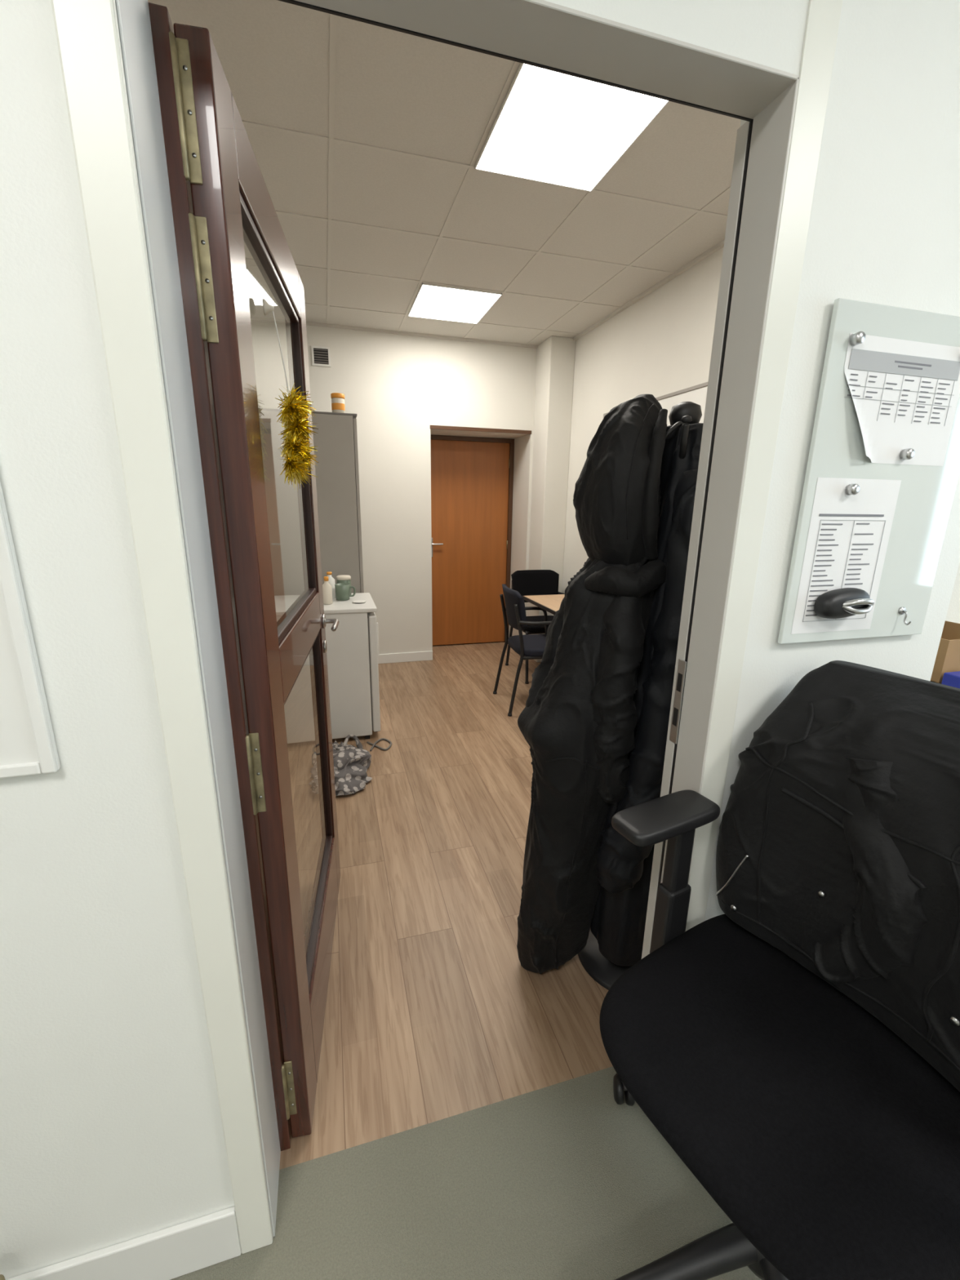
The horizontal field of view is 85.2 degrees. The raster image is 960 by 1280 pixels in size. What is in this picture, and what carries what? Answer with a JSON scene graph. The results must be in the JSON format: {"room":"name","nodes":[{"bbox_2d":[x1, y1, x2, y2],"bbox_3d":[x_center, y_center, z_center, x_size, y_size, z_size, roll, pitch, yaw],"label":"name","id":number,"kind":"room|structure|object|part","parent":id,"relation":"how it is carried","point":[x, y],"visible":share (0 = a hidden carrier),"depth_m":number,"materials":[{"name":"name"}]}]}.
{"room":"office","nodes":[
{"label":"office","id":0,"kind":"room"},
{"bbox_2d":[250,320,537,653],"bbox_3d":[-0.828,-1.218,4.856,2.970,2.790,0.620,-3,15,-16],"label":"wall","id":1,"kind":"structure","parent":0,"point":[397,387],"depth_m":4.49,"materials":[{"name":"paint"}]},
{"bbox_2d":[311,345,330,367],"bbox_3d":[-1.252,-2.234,4.117,0.140,0.140,0.012,-3,15,-16],"label":"air vent","id":2,"kind":"object","parent":1,"relation":"in","point":[321,356],"visible":1,"depth_m":4.11,"materials":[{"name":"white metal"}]},
{"bbox_2d":[377,650,432,663],"bbox_3d":[-1.296,0.198,4.756,1.755,0.090,0.014,-3,15,-16],"label":"baseboard","id":3,"kind":"structure","parent":1,"relation":"attached to","point":[418,655],"depth_m":4.92,"materials":[{"name":"white ceramic"}]},
{"bbox_2d":[430,439,509,645],"bbox_3d":[-0.138,-0.945,5.317,0.855,2.023,0.040,-3,15,-16],"label":"leaf","id":4,"kind":"object","parent":1,"relation":"attached to","point":[469,480],"visible":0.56,"depth_m":5.29,"materials":[{"name":"orange wood"}]},
{"bbox_2d":[430,435,514,641],"bbox_3d":[-0.131,-0.959,5.318,0.916,2.073,0.105,-3,15,-16],"label":"frame","id":5,"kind":"object","parent":1,"relation":"attached to","point":[511,442],"visible":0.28,"depth_m":5.21,"materials":[{"name":"brown paint"}]},
{"bbox_2d":[430,425,531,434],"bbox_3d":[0.018,-1.851,4.600,0.930,0.030,0.010,-3,15,-16],"label":"trim","id":6,"kind":"structure","parent":1,"relation":"attached to","point":[433,427],"depth_m":4.59,"materials":[{"name":"brown paint"}]},
{"bbox_2d":[147,0,741,345],"bbox_3d":[-0.244,-2.124,2.739,3.050,0.060,4.420,-3,15,-16],"label":"ceiling","id":7,"kind":"structure","parent":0,"point":[394,90],"depth_m":2.27,"materials":[{"name":"tile"}]},
{"bbox_2d":[279,641,613,1169],"bbox_3d":[-0.286,0.627,3.463,3.050,0.050,4.425,-3,15,-16],"label":"floor","id":8,"kind":"structure","parent":0,"point":[433,1012],"depth_m":1.87,"materials":[{"name":"brown wood"}]},
{"bbox_2d":[257,408,364,595],"bbox_3d":[-1.229,-0.590,3.979,0.627,2.012,0.888,-3,15,-16],"label":"storage cabinet","id":9,"kind":"object","parent":8,"relation":"on","point":[335,441],"visible":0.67,"depth_m":3.46,"materials":[{"name":"grey metal"}]},
{"bbox_2d":[330,392,345,413],"bbox_3d":[-0.939,-1.558,3.461,0.088,0.132,0.088,-3,15,-16],"label":"storage jar","id":10,"kind":"object","parent":9,"relation":"on","point":[337,398],"visible":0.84,"depth_m":3.43,"materials":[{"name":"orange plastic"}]},
{"bbox_3d":[-0.939,-1.607,3.447,0.088,0.029,0.088,-3,15,-16],"label":"lid","id":11,"kind":"part","parent":10,"relation":"part of","materials":[{"name":"orange plastic"}]},
{"bbox_2d":[274,592,380,743],"bbox_3d":[-0.995,0.168,3.396,0.633,0.850,0.560,-3,15,-16],"label":"mini fridge","id":12,"kind":"object","parent":8,"relation":"on","point":[353,648],"visible":0.65,"depth_m":3.17,"materials":[{"name":"metal"}]},
{"bbox_2d":[274,592,377,616],"bbox_3d":[-0.992,-0.230,3.290,0.627,0.025,0.560,-3,15,-16],"label":"countertop","id":13,"kind":"structure","parent":12,"relation":"on","point":[282,602],"depth_m":3.18,"materials":[{"name":"laminate"}]},
{"bbox_2d":[322,576,333,604],"bbox_3d":[-0.937,-0.304,3.195,0.060,0.168,0.060,-3,15,-16],"label":"soap bottle","id":14,"kind":"object","parent":12,"relation":"on","point":[326,587],"visible":0.95,"depth_m":3.18,"materials":[{"name":"beige plastic"}]},
{"bbox_2d":[326,571,335,598],"bbox_3d":[-0.972,-0.356,3.386,0.066,0.170,0.066,-3,15,-16],"label":"water bottle","id":15,"kind":"object","parent":12,"relation":"on","point":[331,580],"visible":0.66,"depth_m":3.36,"materials":[{"name":"white plastic"}]},
{"bbox_2d":[336,574,351,595],"bbox_3d":[-0.903,-0.359,3.470,0.092,0.135,0.092,-3,15,-16],"label":"tea canister","id":16,"kind":"object","parent":12,"relation":"on","point":[346,579],"visible":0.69,"depth_m":3.43,"materials":[{"name":"green ceramic"}]},
{"bbox_3d":[-0.902,-0.413,3.456,0.092,0.023,0.092,-3,15,-16],"label":"canister lid","id":17,"kind":"part","parent":16,"relation":"part of","materials":[{"name":"beige plastic"}]},
{"bbox_2d":[334,582,355,600],"bbox_3d":[-0.867,-0.305,3.338,0.117,0.100,0.092,5,15,15],"label":"coffee mug","id":18,"kind":"object","parent":12,"relation":"on","point":[342,589],"visible":1,"depth_m":3.31,"materials":[{"name":"green ceramic"}]},
{"bbox_3d":[-0.819,-0.312,3.357,0.040,0.069,0.012,-3,15,-16],"label":"mug handle","id":19,"kind":"part","parent":18,"relation":"part of","materials":[{"name":"green ceramic"}]},
{"bbox_2d":[352,600,365,603],"bbox_3d":[-0.755,-0.238,3.267,0.084,0.009,0.084,-3,15,-16],"label":"spoon rest","id":20,"kind":"object","parent":12,"relation":"on","point":[355,601],"visible":1,"depth_m":3.27,"materials":[{"name":"white ceramic"}]},
{"bbox_3d":[-0.723,0.152,3.473,0.046,0.750,0.550,-3,15,-16],"label":"door","id":21,"kind":"part","parent":12,"relation":"part of","materials":[{"name":"metal"}]},
{"bbox_2d":[308,733,372,795],"bbox_3d":[-0.774,0.673,2.908,0.336,0.144,0.582,-3,15,-16],"label":"cloth bag","id":22,"kind":"object","parent":8,"relation":"on","point":[351,763],"visible":0.79,"depth_m":2.81,"materials":[{"name":"grey fabric"}]},
{"bbox_3d":[-0.747,0.624,3.072,0.083,0.117,0.146,5,15,14],"label":"handle","id":23,"kind":"part","parent":22,"relation":"part of","materials":[{"name":"fabric"}]},
{"bbox_2d":[366,737,391,751],"bbox_3d":[-0.622,0.647,3.237,0.151,0.018,0.162,-3,15,-16],"label":"power cable","id":24,"kind":"object","parent":8,"relation":"on","point":[381,739],"visible":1,"depth_m":3.23,"materials":[{"name":"grey plastic"}]},
{"bbox_2d":[493,583,551,716],"bbox_3d":[0.427,0.045,3.877,0.552,0.885,0.536,-2,15,-12],"label":"chair","id":25,"kind":"object","parent":8,"relation":"on","point":[528,646],"visible":0.7,"depth_m":3.69,"materials":[{"name":"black fabric"}]},
{"bbox_3d":[0.167,0.035,4.043,0.105,0.793,0.049,-2,15,-12],"label":"leg","id":26,"kind":"part","parent":25,"relation":"part of","materials":[{"name":"black plastic"}]},
{"bbox_3d":[0.232,-0.239,3.759,0.123,0.280,0.450,-2,15,-12],"label":"backrest","id":27,"kind":"part","parent":25,"relation":"part of","materials":[{"name":"black fabric"}]},
{"bbox_3d":[0.255,0.142,3.641,0.105,0.793,0.049,-2,15,-12],"label":"leg","id":28,"kind":"part","parent":25,"relation":"part of","materials":[{"name":"black plastic"}]},
{"bbox_3d":[0.352,-0.128,4.066,0.384,0.266,0.059,-3,15,-13],"label":"armrest","id":29,"kind":"part","parent":25,"relation":"part of","materials":[{"name":"black plastic"}]},
{"bbox_3d":[0.475,0.120,3.686,0.370,0.023,0.024,-2,15,-12],"label":"seat rail","id":30,"kind":"part","parent":25,"relation":"part of","materials":[{"name":"black plastic"}]},
{"bbox_3d":[0.451,-0.007,3.617,0.384,0.266,0.059,-2,15,-10],"label":"armrest","id":31,"kind":"part","parent":25,"relation":"part of","materials":[{"name":"black plastic"}]},
{"bbox_2d":[505,569,564,684],"bbox_3d":[0.545,-0.140,4.584,0.536,0.885,0.552,-3,15,-16],"label":"chair","id":32,"kind":"object","parent":8,"relation":"on","point":[526,582],"visible":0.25,"depth_m":4.69,"materials":[{"name":"black fabric"}]},
{"bbox_3d":[0.280,-0.147,4.740,0.049,0.793,0.105,-3,15,-16],"label":"leg","id":33,"kind":"part","parent":32,"relation":"part of","materials":[{"name":"black plastic"}]},
{"bbox_3d":[0.394,0.144,4.378,0.025,0.418,0.105,-1,15,-5],"label":"leg","id":34,"kind":"part","parent":32,"relation":"part of","materials":[{"name":"black plastic"}]},
{"bbox_3d":[0.493,-0.483,4.696,0.450,0.280,0.123,-3,15,-16],"label":"backrest","id":35,"kind":"part","parent":32,"relation":"part of","materials":[{"name":"black"}]},
{"bbox_3d":[0.594,-0.068,4.424,0.420,0.022,0.022,-3,15,-16],"label":"cross rail","id":36,"kind":"part","parent":32,"relation":"part of","materials":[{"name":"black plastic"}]},
{"bbox_2d":[522,594,564,616],"bbox_3d":[0.730,0.106,3.945,0.538,0.742,0.970,-3,15,-16],"label":"meeting table","id":37,"kind":"object","parent":8,"relation":"on","point":[551,604],"visible":0.19,"depth_m":4.01,"materials":[{"name":"brown wood"}]},
{"bbox_2d":[577,401,702,990],"bbox_3d":[0.511,0.230,1.544,0.340,1.722,0.340,-3,15,-16],"label":"coat stand","id":38,"kind":"object","parent":8,"relation":"on","point":[602,971],"visible":0.25,"depth_m":1.66,"materials":[{"name":"black plastic"}]},
{"bbox_2d":[516,394,667,973],"bbox_3d":[0.301,0.224,1.502,0.373,1.725,0.343,-3,15,-16],"label":"hooded parka","id":39,"kind":"object","parent":38,"relation":"hanging from","point":[578,720],"visible":0.97,"depth_m":1.39,"materials":[{"name":"black fabric"}]},
{"bbox_2d":[573,394,662,566],"bbox_3d":[0.362,-0.389,1.361,0.204,0.467,0.215,-3,15,-16],"label":"hood","id":40,"kind":"object","parent":39,"relation":"attached to","point":[620,475],"depth_m":1.29,"materials":[{"name":"black fabric"}]},
{"bbox_2d":[590,421,703,966],"bbox_3d":[0.502,0.223,1.479,0.376,1.574,0.302,-3,15,-16],"label":"coat","id":41,"kind":"object","parent":38,"relation":"hanging from","point":[624,868],"visible":0.47,"depth_m":1.36,"materials":[{"name":"black fabric"}]},
{"bbox_3d":[0.487,-0.520,1.232,0.026,0.017,0.025,-3,15,-16],"label":"hook knob","id":42,"kind":"part","parent":38,"relation":"part of","materials":[{"name":"black plastic"}]},
{"bbox_2d":[170,1066,762,1279],"bbox_3d":[0.871,1.652,-0.348,5.900,0.050,4.250,-3,15,-16],"label":"floor","id":43,"kind":"structure","parent":0,"point":[564,1180],"depth_m":1.14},
{"bbox_2d":[599,789,959,1279],"bbox_3d":[0.540,0.691,0.915,0.749,1.148,0.725,-7,17,-27],"label":"office chair","id":44,"kind":"object","parent":43,"relation":"on","point":[829,1145],"visible":0.67,"depth_m":0.81,"materials":[{"name":"black fabric"}]},
{"bbox_2d":[622,1083,628,1091],"bbox_3d":[0.368,1.118,1.328,0.016,0.032,0.057,3,15,7],"label":"hood","id":45,"kind":"object","parent":44,"relation":"attached to","point":[624,1088],"depth_m":1.31,"materials":[{"name":"black plastic"}]},
{"bbox_3d":[0.410,0.482,1.089,0.050,0.265,0.032,-7,17,-27],"label":"arm post","id":46,"kind":"part","parent":44,"relation":"part of","materials":[{"name":"black plastic"}]},
{"bbox_3d":[0.363,1.171,0.972,0.333,0.074,0.056,-3,15,-13],"label":"leg","id":47,"kind":"part","parent":44,"relation":"part of","materials":[{"name":"black plastic"}]},
{"bbox_3d":[0.536,1.212,0.827,0.056,0.074,0.333,2,15,5],"label":"leg","id":48,"kind":"part","parent":44,"relation":"part of","materials":[{"name":"black plastic"}]},
{"bbox_2d":[715,660,959,1091],"bbox_3d":[0.732,0.367,0.899,0.256,0.563,0.574,-7,17,-27],"label":"jacket","id":49,"kind":"object","parent":44,"relation":"on","point":[838,843],"visible":1,"depth_m":0.89,"materials":[{"name":"black fabric"}]},
{"bbox_3d":[1.335,0.596,1.502,0.590,1.060,0.365,-3,15,-16],"label":"filing cabinet","id":50,"kind":"object","parent":43,"relation":"on","visible":0},
{"bbox_2d":[930,620,959,684],"bbox_3d":[1.199,0.025,1.365,0.240,0.110,0.180,-3,15,-16],"label":"cardboard box","id":51,"kind":"object","parent":50,"relation":"on","point":[948,656],"visible":0.19,"depth_m":1.26,"materials":[{"name":"brown cardboard"}]},
{"bbox_2d":[941,671,959,688],"bbox_3d":[1.232,0.095,1.250,0.252,0.035,0.065,-3,15,-16],"label":"folder","id":52,"kind":"object","parent":50,"relation":"on","point":[951,678],"visible":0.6,"depth_m":1.23,"materials":[{"name":"blue"}]},
{"bbox_2d":[0,0,959,1279],"bbox_3d":[-0.712,-0.117,0.695,3.620,2.790,0.120,-3,15,-16],"label":"wall","id":53,"kind":"structure","parent":0,"point":[111,1129],"depth_m":0.83,"materials":[{"name":"paint"}]},
{"bbox_2d":[0,1274,4,1279],"bbox_3d":[-1.242,0.945,0.698,0.982,0.720,0.110,-3,15,-16],"label":"radiator","id":54,"kind":"object","parent":53,"relation":"attached to","point":[2,1277],"visible":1,"depth_m":0.85,"materials":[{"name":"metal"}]},
{"bbox_2d":[0,480,60,777],"bbox_3d":[-0.860,-0.213,0.551,0.568,0.855,0.016,-3,15,-16],"label":"wall-mounted panel","id":55,"kind":"object","parent":53,"relation":"attached to","point":[28,746],"visible":1,"depth_m":0.69,"materials":[{"name":"white ceramic"}]},
{"bbox_2d":[5,1206,241,1279],"bbox_3d":[-1.466,1.232,0.761,2.053,0.125,0.013,-3,15,-16],"label":"baseboard","id":56,"kind":"structure","parent":53,"relation":"attached to","point":[169,1253],"depth_m":0.99,"materials":[{"name":"white paint"}]},
{"bbox_2d":[50,0,273,1253],"bbox_3d":[-0.432,-0.116,0.707,0.059,2.790,0.013,-3,15,-16],"label":"door frame","id":57,"kind":"structure","parent":53,"relation":"attached to","point":[87,31],"depth_m":0.69,"materials":[{"name":"white paint"}]},
{"bbox_2d":[168,31,190,181],"bbox_3d":[-0.414,-0.732,0.720,0.010,0.165,0.010,-2,15,-10],"label":"hinge knuckle","id":58,"kind":"object","parent":53,"relation":"attached to","point":[171,37],"visible":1,"depth_m":0.72},
{"bbox_2d":[188,212,207,341],"bbox_3d":[-0.417,-0.534,0.772,0.010,0.165,0.010,-2,15,-10],"label":"hinge knuckle","id":59,"kind":"object","parent":53,"relation":"attached to","point":[191,217],"visible":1,"depth_m":0.77},
{"bbox_2d":[115,0,280,1236],"bbox_3d":[-0.431,0.198,0.880,0.005,2.095,0.152,-3,15,-16],"label":"door jamb","id":60,"kind":"object","parent":53,"relation":"attached to","point":[133,15],"depth_m":0.77,"materials":[{"name":"white paint"}]},
{"bbox_2d":[148,2,291,1151],"bbox_3d":[-0.446,0.175,0.967,0.029,2.095,0.035,-3,15,-16],"label":"lining","id":61,"kind":"object","parent":53,"relation":"attached to","point":[161,22],"depth_m":0.86,"materials":[{"name":"wood"}]},
{"bbox_2d":[245,734,257,815],"bbox_3d":[-0.430,0.254,0.980,0.010,0.165,0.010,-2,15,-10],"label":"hinge knuckle","id":62,"kind":"object","parent":53,"relation":"attached to","point":[247,736],"visible":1,"depth_m":0.98},
{"bbox_2d":[173,22,340,1137],"bbox_3d":[-0.486,0.057,1.400,0.046,2.076,0.908,-2,15,-10],"label":"door","id":63,"kind":"structure","parent":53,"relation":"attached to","point":[229,166],"depth_m":0.94,"materials":[{"name":"brown wood"}]},
{"bbox_3d":[-0.405,-0.734,0.728,0.017,0.165,0.003,-2,15,-10],"label":"hinge leaf","id":64,"kind":"part","parent":63,"relation":"part of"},
{"bbox_3d":[-0.408,-0.536,0.780,0.017,0.165,0.003,-2,15,-10],"label":"hinge leaf","id":65,"kind":"part","parent":63,"relation":"part of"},
{"bbox_2d":[248,733,266,812],"bbox_3d":[-0.420,0.252,0.988,0.017,0.165,0.003,-2,15,-10],"label":"hinge leaf","id":66,"kind":"object","parent":63,"relation":"attached to","point":[254,737],"depth_m":0.99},
{"bbox_2d":[239,191,316,644],"bbox_3d":[-0.478,-0.450,1.267,0.032,0.788,0.681,-2,15,-10],"label":"bead","id":67,"kind":"object","parent":63,"relation":"attached to","point":[252,239],"visible":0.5,"depth_m":1.44,"materials":[{"name":"black"}]},
{"bbox_2d":[284,1061,297,1115],"bbox_3d":[-0.432,1.023,1.192,0.017,0.160,0.003,-2,15,-10],"label":"hinge leaf","id":68,"kind":"object","parent":63,"relation":"attached to","point":[288,1064],"depth_m":1.19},
{"bbox_2d":[284,631,333,994],"bbox_3d":[-0.491,0.429,1.499,0.032,0.790,0.681,-2,15,-10],"label":"bead","id":69,"kind":"object","parent":63,"relation":"attached to","point":[310,944],"visible":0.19,"depth_m":1.74,"materials":[{"name":"black wood"}]},
{"bbox_2d":[321,613,326,628],"bbox_3d":[-0.530,-0.064,1.778,0.009,0.048,0.048,-2,15,-10],"label":"rose","id":70,"kind":"object","parent":63,"relation":"attached to","point":[323,618],"visible":0.94,"depth_m":1.76,"materials":[{"name":"metal"}]},
{"bbox_2d":[320,713,329,887],"bbox_3d":[-0.486,0.429,1.500,0.001,0.778,0.665,-2,15,-10],"label":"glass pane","id":71,"kind":"object","parent":63,"relation":"attached to","point":[325,824],"visible":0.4,"depth_m":1.78,"materials":[{"name":"glass"}]},
{"bbox_2d":[324,640,327,653],"bbox_3d":[-0.533,0.023,1.801,0.007,0.044,0.044,-2,15,-10],"label":"plate","id":72,"kind":"object","parent":63,"relation":"attached to","point":[325,641],"visible":1,"depth_m":1.79,"materials":[{"name":"metal"}]},
{"bbox_2d":[325,618,338,631],"bbox_3d":[-0.498,-0.051,1.735,0.056,0.019,0.120,-2,15,-10],"label":"lever","id":73,"kind":"object","parent":63,"relation":"attached to","point":[335,621],"visible":0.95,"depth_m":1.75,"materials":[{"name":"metal"}]},
{"label":"glass pane","id":74,"kind":"object","parent":63,"relation":"attached to","visible":0},
{"bbox_2d":[262,298,319,491],"bbox_3d":[-0.395,-0.504,1.110,0.095,0.362,0.164,-3,15,-16],"label":"tinsel garland","id":75,"kind":"object","parent":74,"relation":"attached to","point":[295,450],"visible":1,"depth_m":1.09,"materials":[{"name":"gold metal"}]},
{"bbox_2d":[281,1064,289,1119],"bbox_3d":[-0.442,1.025,1.184,0.010,0.160,0.010,-2,15,-10],"label":"hinge knuckle","id":76,"kind":"object","parent":53,"relation":"attached to","point":[283,1072],"visible":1,"depth_m":1.18},
{"bbox_2d":[278,0,753,936],"bbox_3d":[0.003,0.169,1.014,0.910,2.095,0.005,-3,15,-16],"label":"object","id":77,"kind":"structure","parent":53,"relation":"in","point":[292,2],"depth_m":0.87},
{"bbox_2d":[294,0,799,959],"bbox_3d":[0.012,0.175,0.987,0.912,2.097,0.122,-3,15,-16],"label":"trim","id":78,"kind":"structure","parent":53,"relation":"attached to","point":[542,32],"depth_m":0.86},
{"bbox_2d":[669,658,686,743],"bbox_3d":[0.431,0.135,1.139,0.004,0.190,0.024,-3,15,-16],"label":"strike plate","id":79,"kind":"object","parent":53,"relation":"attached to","point":[682,666],"visible":1,"depth_m":1.14,"materials":[{"name":"metal"}]},
{"bbox_2d":[685,0,842,931],"bbox_3d":[0.498,-0.172,0.973,0.058,2.790,0.004,-3,15,-16],"label":"door frame","id":80,"kind":"structure","parent":53,"relation":"attached to","point":[823,19],"depth_m":0.91,"materials":[{"name":"white paint"}]},
{"bbox_2d":[777,297,959,644],"bbox_3d":[0.785,-0.293,1.004,0.380,0.606,0.042,-3,15,-16],"label":"notice board","id":81,"kind":"object","parent":53,"relation":"attached to","point":[926,495],"visible":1,"depth_m":1.01,"materials":[{"name":"metal"}]},
{"bbox_2d":[813,587,874,618],"bbox_3d":[0.718,-0.069,1.020,0.117,0.060,0.050,-3,15,-16],"label":"clip","id":82,"kind":"object","parent":81,"relation":"attached to","point":[843,602],"visible":1,"depth_m":1.01,"materials":[{"name":"black plastic"}]},
{"bbox_2d":[791,477,901,634],"bbox_3d":[0.717,-0.161,1.024,0.206,0.297,0.001,-3,15,-16],"label":"list","id":83,"kind":"object","parent":81,"relation":"attached to","point":[849,535],"visible":0.9,"depth_m":1.02,"materials":[{"name":"paper"}]},
{"bbox_2d":[845,484,860,494],"bbox_3d":[0.697,-0.281,0.977,0.020,0.020,0.014,-3,15,-16],"label":"magnet","id":84,"kind":"object","parent":81,"relation":"attached to","point":[851,489],"visible":1,"depth_m":0.97,"materials":[{"name":"metal"}]},
{"bbox_2d":[849,330,865,346],"bbox_3d":[0.650,-0.519,0.898,0.020,0.020,0.014,-3,15,-16],"label":"magnet","id":85,"kind":"object","parent":81,"relation":"attached to","point":[857,338],"visible":1,"depth_m":0.89,"materials":[{"name":"metal"}]},
{"bbox_2d":[844,333,959,466],"bbox_3d":[0.780,-0.435,0.960,0.292,0.210,0.017,-3,15,-16],"label":"sheet","id":86,"kind":"object","parent":81,"relation":"attached to","point":[904,393],"visible":1,"depth_m":0.97,"materials":[{"name":"paper"}]},
{"bbox_3d":[0.889,-0.062,1.100,0.016,0.016,0.004,-3,15,-16],"label":"key hook plate","id":87,"kind":"part","parent":81,"relation":"part of","materials":[{"name":"metal"}]},
{"bbox_2d":[900,448,915,459],"bbox_3d":[0.812,-0.353,0.991,0.020,0.020,0.014,-3,15,-16],"label":"magnet","id":88,"kind":"object","parent":81,"relation":"attached to","point":[905,454],"visible":1,"depth_m":0.99,"materials":[{"name":"metal"}]},
{"bbox_2d":[945,562,959,623],"bbox_3d":[2.056,-0.345,1.719,2.280,2.790,0.070,-3,15,-16],"label":"wall","id":89,"kind":"structure","parent":53,"relation":"attached to","point":[953,611],"depth_m":1.55,"materials":[{"name":"white paint"}]},
{"bbox_2d":[526,335,575,662],"bbox_3d":[0.623,-1.179,4.791,0.220,2.790,0.320,-3,15,-16],"label":"wall pillar","id":90,"kind":"structure","parent":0,"point":[555,356],"depth_m":4.56,"materials":[{"name":"paint"}]},
{"bbox_2d":[561,247,723,593],"bbox_3d":[1.131,-0.858,3.606,0.080,2.790,4.200,-3,15,-16],"label":"wall","id":91,"kind":"structure","parent":0,"point":[661,344],"depth_m":3.47,"materials":[{"name":"paint"}]},
{"bbox_2d":[250,239,724,348],"bbox_3d":[-0.176,-2.010,2.463,2.920,0.018,3.788,-3,15,-16],"label":"trim","id":92,"kind":"structure","parent":91,"relation":"attached to","point":[720,245],"depth_m":3.98,"materials":[{"name":"white paint"}]},
{"bbox_2d":[603,382,707,426],"bbox_3d":[1.169,-0.970,3.210,0.050,1.040,1.830,-3,15,-16],"label":"whiteboard","id":93,"kind":"object","parent":91,"relation":"attached to","point":[697,394],"visible":0.09,"depth_m":3.03,"materials":[{"name":"white ceramic"}]},
{"bbox_2d":[544,0,808,75],"bbox_3d":[0.031,-1.172,0.631,0.910,0.695,0.120,-3,15,-16],"label":"wall","id":94,"kind":"structure","parent":0,"point":[771,33],"depth_m":0.74,"materials":[{"name":"paint"}]},
{"bbox_3d":[0.944,-1.071,-1.176,5.900,0.060,4.030,-3,15,-16],"label":"ceiling","id":95,"kind":"structure","parent":0,"visible":0},
{"bbox_2d":[408,282,502,324],"bbox_3d":[-0.192,-2.316,3.613,0.525,0.013,0.610,-3,15,-16],"label":"rim","id":96,"kind":"object","parent":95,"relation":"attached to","point":[422,283],"visible":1,"depth_m":3.36,"materials":[{"name":"white metal"}]},
{"bbox_2d":[408,284,501,323],"bbox_3d":[-0.192,-2.314,3.614,0.517,0.006,0.602,-3,15,-16],"label":"diffuser","id":97,"kind":"object","parent":96,"relation":"attached to","point":[431,302],"visible":1,"depth_m":3.58,"materials":[{"name":"white plastic"}]},
{"bbox_2d":[241,13,730,344],"bbox_3d":[-0.176,-2.017,2.461,2.920,0.004,3.788,-3,15,-16],"label":"grid","id":98,"kind":"object","parent":95,"relation":"attached to","point":[331,139],"visible":0.54,"depth_m":2.43,"materials":[{"name":"white paint"}]},
{"bbox_2d":[474,62,669,191],"bbox_3d":[0.314,-1.858,1.910,0.525,0.013,0.610,-3,15,-16],"label":"rim","id":99,"kind":"object","parent":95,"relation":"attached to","point":[521,65],"visible":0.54,"depth_m":1.93,"materials":[{"name":"white metal"}]},
{"bbox_2d":[476,63,667,191],"bbox_3d":[0.314,-1.856,1.910,0.517,0.006,0.602,-3,15,-16],"label":"diffuser","id":100,"kind":"object","parent":99,"relation":"attached to","point":[552,126],"visible":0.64,"depth_m":1.88,"materials":[{"name":"white plastic"}]}
]}

